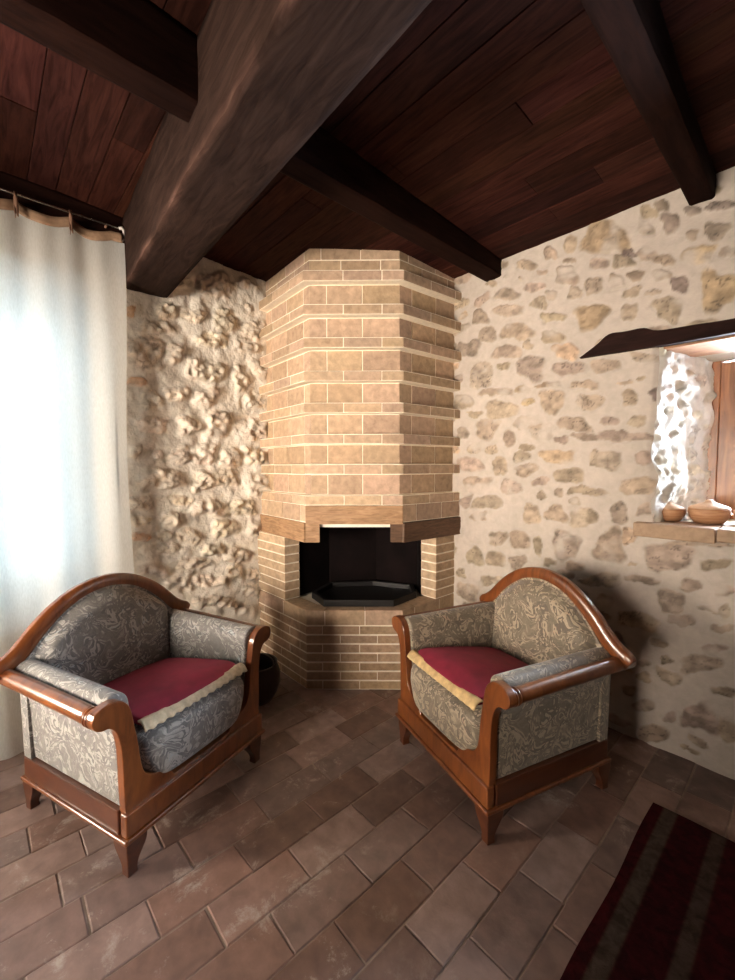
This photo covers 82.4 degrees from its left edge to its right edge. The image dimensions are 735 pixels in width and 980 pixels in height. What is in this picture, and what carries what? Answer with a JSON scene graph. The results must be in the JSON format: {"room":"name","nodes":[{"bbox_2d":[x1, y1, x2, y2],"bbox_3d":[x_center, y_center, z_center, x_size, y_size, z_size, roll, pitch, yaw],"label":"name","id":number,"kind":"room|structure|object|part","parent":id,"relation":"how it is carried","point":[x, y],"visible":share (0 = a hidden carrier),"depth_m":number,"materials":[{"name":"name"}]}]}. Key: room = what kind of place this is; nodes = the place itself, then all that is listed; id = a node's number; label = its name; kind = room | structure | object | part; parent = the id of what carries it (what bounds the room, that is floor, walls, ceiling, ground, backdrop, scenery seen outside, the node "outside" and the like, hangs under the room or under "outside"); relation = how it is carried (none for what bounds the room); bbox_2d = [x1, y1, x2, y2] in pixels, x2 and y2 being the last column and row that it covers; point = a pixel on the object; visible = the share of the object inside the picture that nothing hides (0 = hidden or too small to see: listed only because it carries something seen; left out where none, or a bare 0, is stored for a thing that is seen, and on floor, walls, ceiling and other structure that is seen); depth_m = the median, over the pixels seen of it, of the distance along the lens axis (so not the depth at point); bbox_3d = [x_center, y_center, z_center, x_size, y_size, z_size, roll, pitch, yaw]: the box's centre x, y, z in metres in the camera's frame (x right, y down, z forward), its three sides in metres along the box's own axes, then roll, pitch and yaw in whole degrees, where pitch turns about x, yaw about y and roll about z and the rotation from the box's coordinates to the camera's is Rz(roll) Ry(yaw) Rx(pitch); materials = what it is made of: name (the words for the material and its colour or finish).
{"room":"traditional dwelling","nodes":[
{"label":"traditional dwelling","id":0,"kind":"room"},
{"bbox_2d":[126,257,270,624],"bbox_3d":[-1.930,-0.182,2.471,5.900,3.100,0.440,-3,4,-42],"label":"wall","id":1,"kind":"structure","parent":0,"point":[197,484],"depth_m":2.94,"materials":[{"name":"beige stone"}]},
{"bbox_2d":[0,171,121,232],"bbox_3d":[-2.702,-1.509,1.434,3.265,0.142,0.116,-3,4,-42],"label":"beam","id":2,"kind":"structure","parent":1,"relation":"attached to","point":[10,182],"depth_m":2.28,"materials":[{"name":"brown wood"}]},
{"bbox_2d":[0,187,124,240],"bbox_3d":[-2.114,-1.471,1.933,1.743,0.084,0.152,-3,4,-42],"label":"curtain rod","id":3,"kind":"object","parent":2,"relation":"attached to","point":[2,189],"visible":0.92,"depth_m":2.28,"materials":[{"name":"metal"}]},
{"bbox_2d":[0,191,133,760],"bbox_3d":[-2.011,-0.059,1.986,1.617,2.884,0.115,-3,4,-42],"label":"curtain","id":4,"kind":"object","parent":3,"relation":"hanging from","point":[65,521],"visible":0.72,"depth_m":2.28,"materials":[{"name":"fabric"}]},
{"bbox_2d":[0,671,734,979],"bbox_3d":[-0.216,1.514,0.323,5.300,0.062,5.491,-3,4,-42],"label":"floor","id":5,"kind":"structure","parent":0,"point":[346,851],"depth_m":1.59,"materials":[{"name":"tile"}]},
{"bbox_2d":[0,573,270,877],"bbox_3d":[-1.030,0.912,1.981,0.757,0.964,0.979,1,4,27],"label":"armchair","id":6,"kind":"object","parent":5,"relation":"on","point":[85,751],"visible":0.91,"depth_m":1.79,"materials":[{"name":"grey fabric"}]},
{"bbox_3d":[-1.464,1.332,1.869,0.082,0.141,0.082,1,4,27],"label":"leg","id":7,"kind":"part","parent":6,"relation":"part of","materials":[{"name":"brown wood"}]},
{"bbox_3d":[-1.248,0.779,1.609,0.701,0.072,0.069,1,4,27],"label":"arm rail","id":8,"kind":"part","parent":6,"relation":"part of","materials":[{"name":"brown wood"}]},
{"bbox_3d":[-1.190,0.945,1.677,0.639,0.434,0.120,1,4,27],"label":"armrest","id":9,"kind":"part","parent":6,"relation":"part of","materials":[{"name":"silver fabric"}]},
{"bbox_3d":[-1.193,1.208,1.695,0.660,0.095,0.037,1,4,27],"label":"rail","id":10,"kind":"part","parent":6,"relation":"part of","materials":[{"name":"brown wood"}]},
{"bbox_3d":[-1.308,0.592,2.105,0.057,0.337,0.979,1,4,27],"label":"crest rail","id":11,"kind":"part","parent":6,"relation":"part of","materials":[{"name":"brown wood"}]},
{"bbox_3d":[-1.309,0.807,2.118,0.069,0.660,0.732,1,4,27],"label":"panel","id":12,"kind":"part","parent":6,"relation":"part of","materials":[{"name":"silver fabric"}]},
{"bbox_3d":[-1.256,0.740,2.087,0.081,0.498,0.650,1,4,27],"label":"backrest","id":13,"kind":"part","parent":6,"relation":"part of","materials":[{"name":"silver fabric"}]},
{"bbox_3d":[-0.888,1.347,1.576,0.082,0.141,0.082,1,4,27],"label":"leg","id":14,"kind":"part","parent":6,"relation":"part of","materials":[{"name":"brown wood"}]},
{"bbox_3d":[-1.019,1.245,1.994,0.731,0.018,0.744,1,4,27],"label":"moulding","id":15,"kind":"part","parent":6,"relation":"part of","materials":[{"name":"brown wood"}]},
{"bbox_2d":[104,658,247,731],"bbox_3d":[-0.961,0.898,1.942,0.576,0.134,0.537,1,4,27],"label":"seat pad","id":16,"kind":"object","parent":6,"relation":"on","point":[155,692],"visible":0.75,"depth_m":1.85,"materials":[{"name":"red fabric"}]},
{"bbox_3d":[-0.732,0.989,1.833,0.037,0.534,0.912,1,4,27],"label":"frame","id":17,"kind":"part","parent":6,"relation":"part of","materials":[{"name":"brown wood"}]},
{"bbox_2d":[134,676,243,772],"bbox_3d":[-0.979,1.013,1.961,0.642,0.239,0.576,1,4,27],"label":"seat cushion","id":18,"kind":"object","parent":6,"relation":"on","point":[175,744],"depth_m":1.76,"materials":[{"name":"grey fabric"}]},
{"bbox_3d":[-0.718,1.201,1.838,0.036,0.087,0.720,1,4,27],"label":"rail","id":19,"kind":"part","parent":6,"relation":"part of","materials":[{"name":"brown wood"}]},
{"bbox_3d":[-0.877,0.910,2.291,0.639,0.434,0.120,1,4,27],"label":"armrest","id":20,"kind":"part","parent":6,"relation":"part of","materials":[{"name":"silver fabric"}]},
{"bbox_3d":[-0.863,0.737,2.363,0.701,0.072,0.069,1,4,27],"label":"arm rail","id":21,"kind":"part","parent":6,"relation":"part of","materials":[{"name":"brown wood"}]},
{"bbox_3d":[-0.600,1.315,2.140,0.082,0.141,0.082,1,4,27],"label":"leg","id":22,"kind":"part","parent":6,"relation":"part of","materials":[{"name":"brown wood"}]},
{"bbox_2d":[259,653,279,705],"bbox_3d":[-0.717,1.222,2.707,0.304,0.262,0.304,-3,4,-42],"label":"bucket","id":23,"kind":"object","parent":5,"relation":"on","point":[269,670],"visible":0.45,"depth_m":2.63,"materials":[{"name":"black metal"}]},
{"bbox_2d":[258,249,461,689],"bbox_3d":[-0.041,-0.138,3.225,1.206,2.922,1.190,-3,4,-42],"label":"fireplace","id":24,"kind":"object","parent":5,"relation":"on","point":[360,521],"visible":0.88,"depth_m":2.83,"materials":[{"name":"brick"}]},
{"bbox_2d":[259,249,461,526],"bbox_3d":[-0.041,-0.687,3.201,1.191,1.824,1.176,-3,4,-42],"label":"hood","id":25,"kind":"object","parent":24,"relation":"attached to","point":[360,357],"depth_m":2.80,"materials":[{"name":"brick"}]},
{"bbox_2d":[312,580,415,606],"bbox_3d":[-0.024,0.760,3.120,0.764,0.045,0.504,0,3,0],"label":"tray","id":26,"kind":"object","parent":24,"relation":"on","point":[337,593],"depth_m":3.10,"materials":[{"name":"black metal"}]},
{"bbox_2d":[392,567,636,845],"bbox_3d":[0.648,0.903,2.104,0.757,0.964,0.979,-2,3,-25],"label":"armchair","id":27,"kind":"object","parent":5,"relation":"on","point":[540,726],"visible":0.89,"depth_m":1.87,"materials":[{"name":"beige fabric"}]},
{"bbox_3d":[0.224,1.306,2.279,0.082,0.141,0.082,-2,3,-25],"label":"leg","id":28,"kind":"part","parent":27,"relation":"part of","materials":[{"name":"brown wood"}]},
{"bbox_3d":[0.494,0.728,2.491,0.701,0.072,0.069,-2,3,-25],"label":"arm rail","id":29,"kind":"part","parent":27,"relation":"part of","materials":[{"name":"brown wood"}]},
{"bbox_3d":[0.332,1.192,1.972,0.036,0.087,0.720,-2,3,-25],"label":"rail","id":30,"kind":"part","parent":27,"relation":"part of","materials":[{"name":"brown wood"}]},
{"bbox_2d":[411,664,482,749],"bbox_3d":[0.596,1.004,2.085,0.642,0.239,0.576,-2,3,-25],"label":"seat cushion","id":31,"kind":"object","parent":27,"relation":"on","point":[453,722],"depth_m":1.89,"materials":[{"name":"grey fabric"}]},
{"bbox_3d":[0.506,0.901,2.419,0.639,0.434,0.120,-2,3,-25],"label":"armrest","id":32,"kind":"part","parent":27,"relation":"part of","materials":[{"name":"grey fabric"}]},
{"bbox_3d":[0.344,0.980,1.967,0.037,0.534,0.912,-2,3,-25],"label":"frame","id":33,"kind":"part","parent":27,"relation":"part of","materials":[{"name":"brown wood"}]},
{"bbox_2d":[407,646,528,710],"bbox_3d":[0.576,0.888,2.073,0.573,0.134,0.535,-2,3,-25],"label":"seat pad","id":34,"kind":"object","parent":27,"relation":"on","point":[464,671],"visible":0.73,"depth_m":2.01,"materials":[{"name":"red fabric"}]},
{"bbox_3d":[0.492,1.337,1.704,0.082,0.141,0.082,-2,3,-25],"label":"leg","id":35,"kind":"part","parent":27,"relation":"part of","materials":[{"name":"brown wood"}]},
{"bbox_3d":[0.638,1.236,2.117,0.731,0.018,0.744,-2,3,-25],"label":"moulding","id":36,"kind":"part","parent":27,"relation":"part of","materials":[{"name":"brown wood"}]},
{"bbox_3d":[0.877,0.730,2.202,0.081,0.498,0.650,-2,3,-25],"label":"backrest","id":37,"kind":"part","parent":27,"relation":"part of","materials":[{"name":"grey fabric"}]},
{"bbox_3d":[0.797,0.934,1.794,0.639,0.434,0.120,-2,3,-25],"label":"armrest","id":38,"kind":"part","parent":27,"relation":"part of","materials":[{"name":"grey fabric"}]},
{"bbox_3d":[0.801,1.198,1.812,0.660,0.095,0.037,-2,3,-25],"label":"rail","id":39,"kind":"part","parent":27,"relation":"part of","materials":[{"name":"brown wood"}]},
{"bbox_3d":[0.931,0.797,2.231,0.069,0.660,0.732,-2,3,-25],"label":"panel","id":40,"kind":"part","parent":27,"relation":"part of","materials":[{"name":"grey fabric"}]},
{"bbox_3d":[0.930,0.582,2.218,0.057,0.337,0.979,-2,3,-25],"label":"crest rail","id":41,"kind":"part","parent":27,"relation":"part of","materials":[{"name":"brown wood"}]},
{"bbox_3d":[0.853,0.769,1.724,0.701,0.072,0.069,-2,3,-25],"label":"arm rail","id":42,"kind":"part","parent":27,"relation":"part of","materials":[{"name":"brown wood"}]},
{"bbox_3d":[1.078,1.321,1.977,0.082,0.141,0.082,-2,3,-25],"label":"leg","id":43,"kind":"part","parent":27,"relation":"part of","materials":[{"name":"brown wood"}]},
{"bbox_2d":[560,802,734,979],"bbox_3d":[0.577,1.479,0.251,3.206,0.010,1.458,-3,4,-42],"label":"rug","id":44,"kind":"object","parent":5,"relation":"on","point":[668,912],"visible":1,"depth_m":1.40,"materials":[{"name":"fabric"}]},
{"bbox_2d":[0,0,734,281],"bbox_3d":[-0.112,-1.516,0.407,6.100,0.257,5.870,-3,4,-42],"label":"ceiling","id":45,"kind":"structure","parent":0,"point":[515,122],"depth_m":1.79,"materials":[{"name":"brown wood"}]},
{"bbox_2d":[0,0,501,281],"bbox_3d":[-1.067,-1.444,1.100,5.220,0.242,0.133,-3,4,-42],"label":"rafter","id":46,"kind":"object","parent":45,"relation":"attached to","point":[136,46],"visible":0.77,"depth_m":1.42,"materials":[{"name":"brown wood"}]},
{"bbox_2d":[122,0,431,297],"bbox_3d":[0.263,-1.335,0.645,0.310,0.406,5.346,-3,4,-40],"label":"ceiling beam","id":47,"kind":"structure","parent":45,"relation":"attached to","point":[271,72],"depth_m":1.35,"materials":[{"name":"brown wood"}]},
{"bbox_2d":[580,0,715,205],"bbox_3d":[-0.303,-1.399,0.266,5.220,0.242,0.108,-3,4,-42],"label":"rafter","id":48,"kind":"object","parent":45,"relation":"attached to","point":[634,33],"visible":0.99,"depth_m":1.41,"materials":[{"name":"brown wood"}]},
{"bbox_2d":[452,166,734,779],"bbox_3d":[1.788,-0.183,2.357,0.670,3.100,5.670,-3,4,-42],"label":"wall","id":49,"kind":"structure","parent":0,"point":[559,454],"depth_m":2.35,"materials":[{"name":"beige stone"}]},
{"bbox_2d":[580,318,734,358],"bbox_3d":[1.945,-0.777,1.914,0.370,0.126,1.733,-3,4,-42],"label":"lintel","id":50,"kind":"object","parent":49,"relation":"attached to","point":[703,339],"visible":0.99,"depth_m":2.14,"materials":[{"name":"brown wood"}]},
{"bbox_2d":[633,519,734,543],"bbox_3d":[2.050,0.222,1.986,0.576,0.075,1.240,-3,4,-42],"label":"window sill","id":51,"kind":"structure","parent":49,"relation":"attached to","point":[688,530],"depth_m":2.11,"materials":[{"name":"stone"}]},
{"bbox_2d":[662,501,685,521],"bbox_3d":[1.649,0.114,2.303,0.158,0.107,0.158,-3,4,-42],"label":"lidded pot","id":52,"kind":"object","parent":51,"relation":"on","point":[671,512],"visible":0.7,"depth_m":2.24,"materials":[{"name":"ceramic"}]},
{"bbox_3d":[1.649,0.134,2.304,0.158,0.067,0.158,-3,4,-42],"label":"pot","id":53,"kind":"part","parent":52,"relation":"part of","materials":[{"name":"ceramic"}]},
{"bbox_3d":[1.649,0.084,2.302,0.150,0.046,0.150,-3,4,-42],"label":"pot lid","id":54,"kind":"part","parent":52,"relation":"part of","materials":[{"name":"ceramic"}]},
{"bbox_2d":[687,499,731,523],"bbox_3d":[1.790,0.111,2.201,0.180,0.124,0.180,-3,4,-42],"label":"lidded pot","id":55,"kind":"object","parent":51,"relation":"on","point":[709,511],"visible":1,"depth_m":2.15,"materials":[{"name":"ceramic"}]},
{"bbox_3d":[1.790,0.134,2.203,0.180,0.078,0.180,-3,4,-42],"label":"pot","id":56,"kind":"part","parent":55,"relation":"part of","materials":[{"name":"ceramic"}]},
{"bbox_3d":[1.790,0.076,2.199,0.171,0.053,0.171,-3,4,-42],"label":"pot lid","id":57,"kind":"part","parent":55,"relation":"part of","materials":[{"name":"ceramic"}]},
{"bbox_2d":[706,359,734,518],"bbox_3d":[2.309,-0.283,2.159,0.080,0.970,0.874,-3,4,-42],"label":"window","id":58,"kind":"structure","parent":49,"relation":"in","point":[721,450],"depth_m":2.41,"materials":[{"name":"brown wood"}]},
{"bbox_3d":[2.174,-0.291,2.299,0.050,0.860,0.389,-3,4,-42],"label":"sash","id":59,"kind":"part","parent":58,"relation":"part of","materials":[{"name":"brown wood"}]}
]}

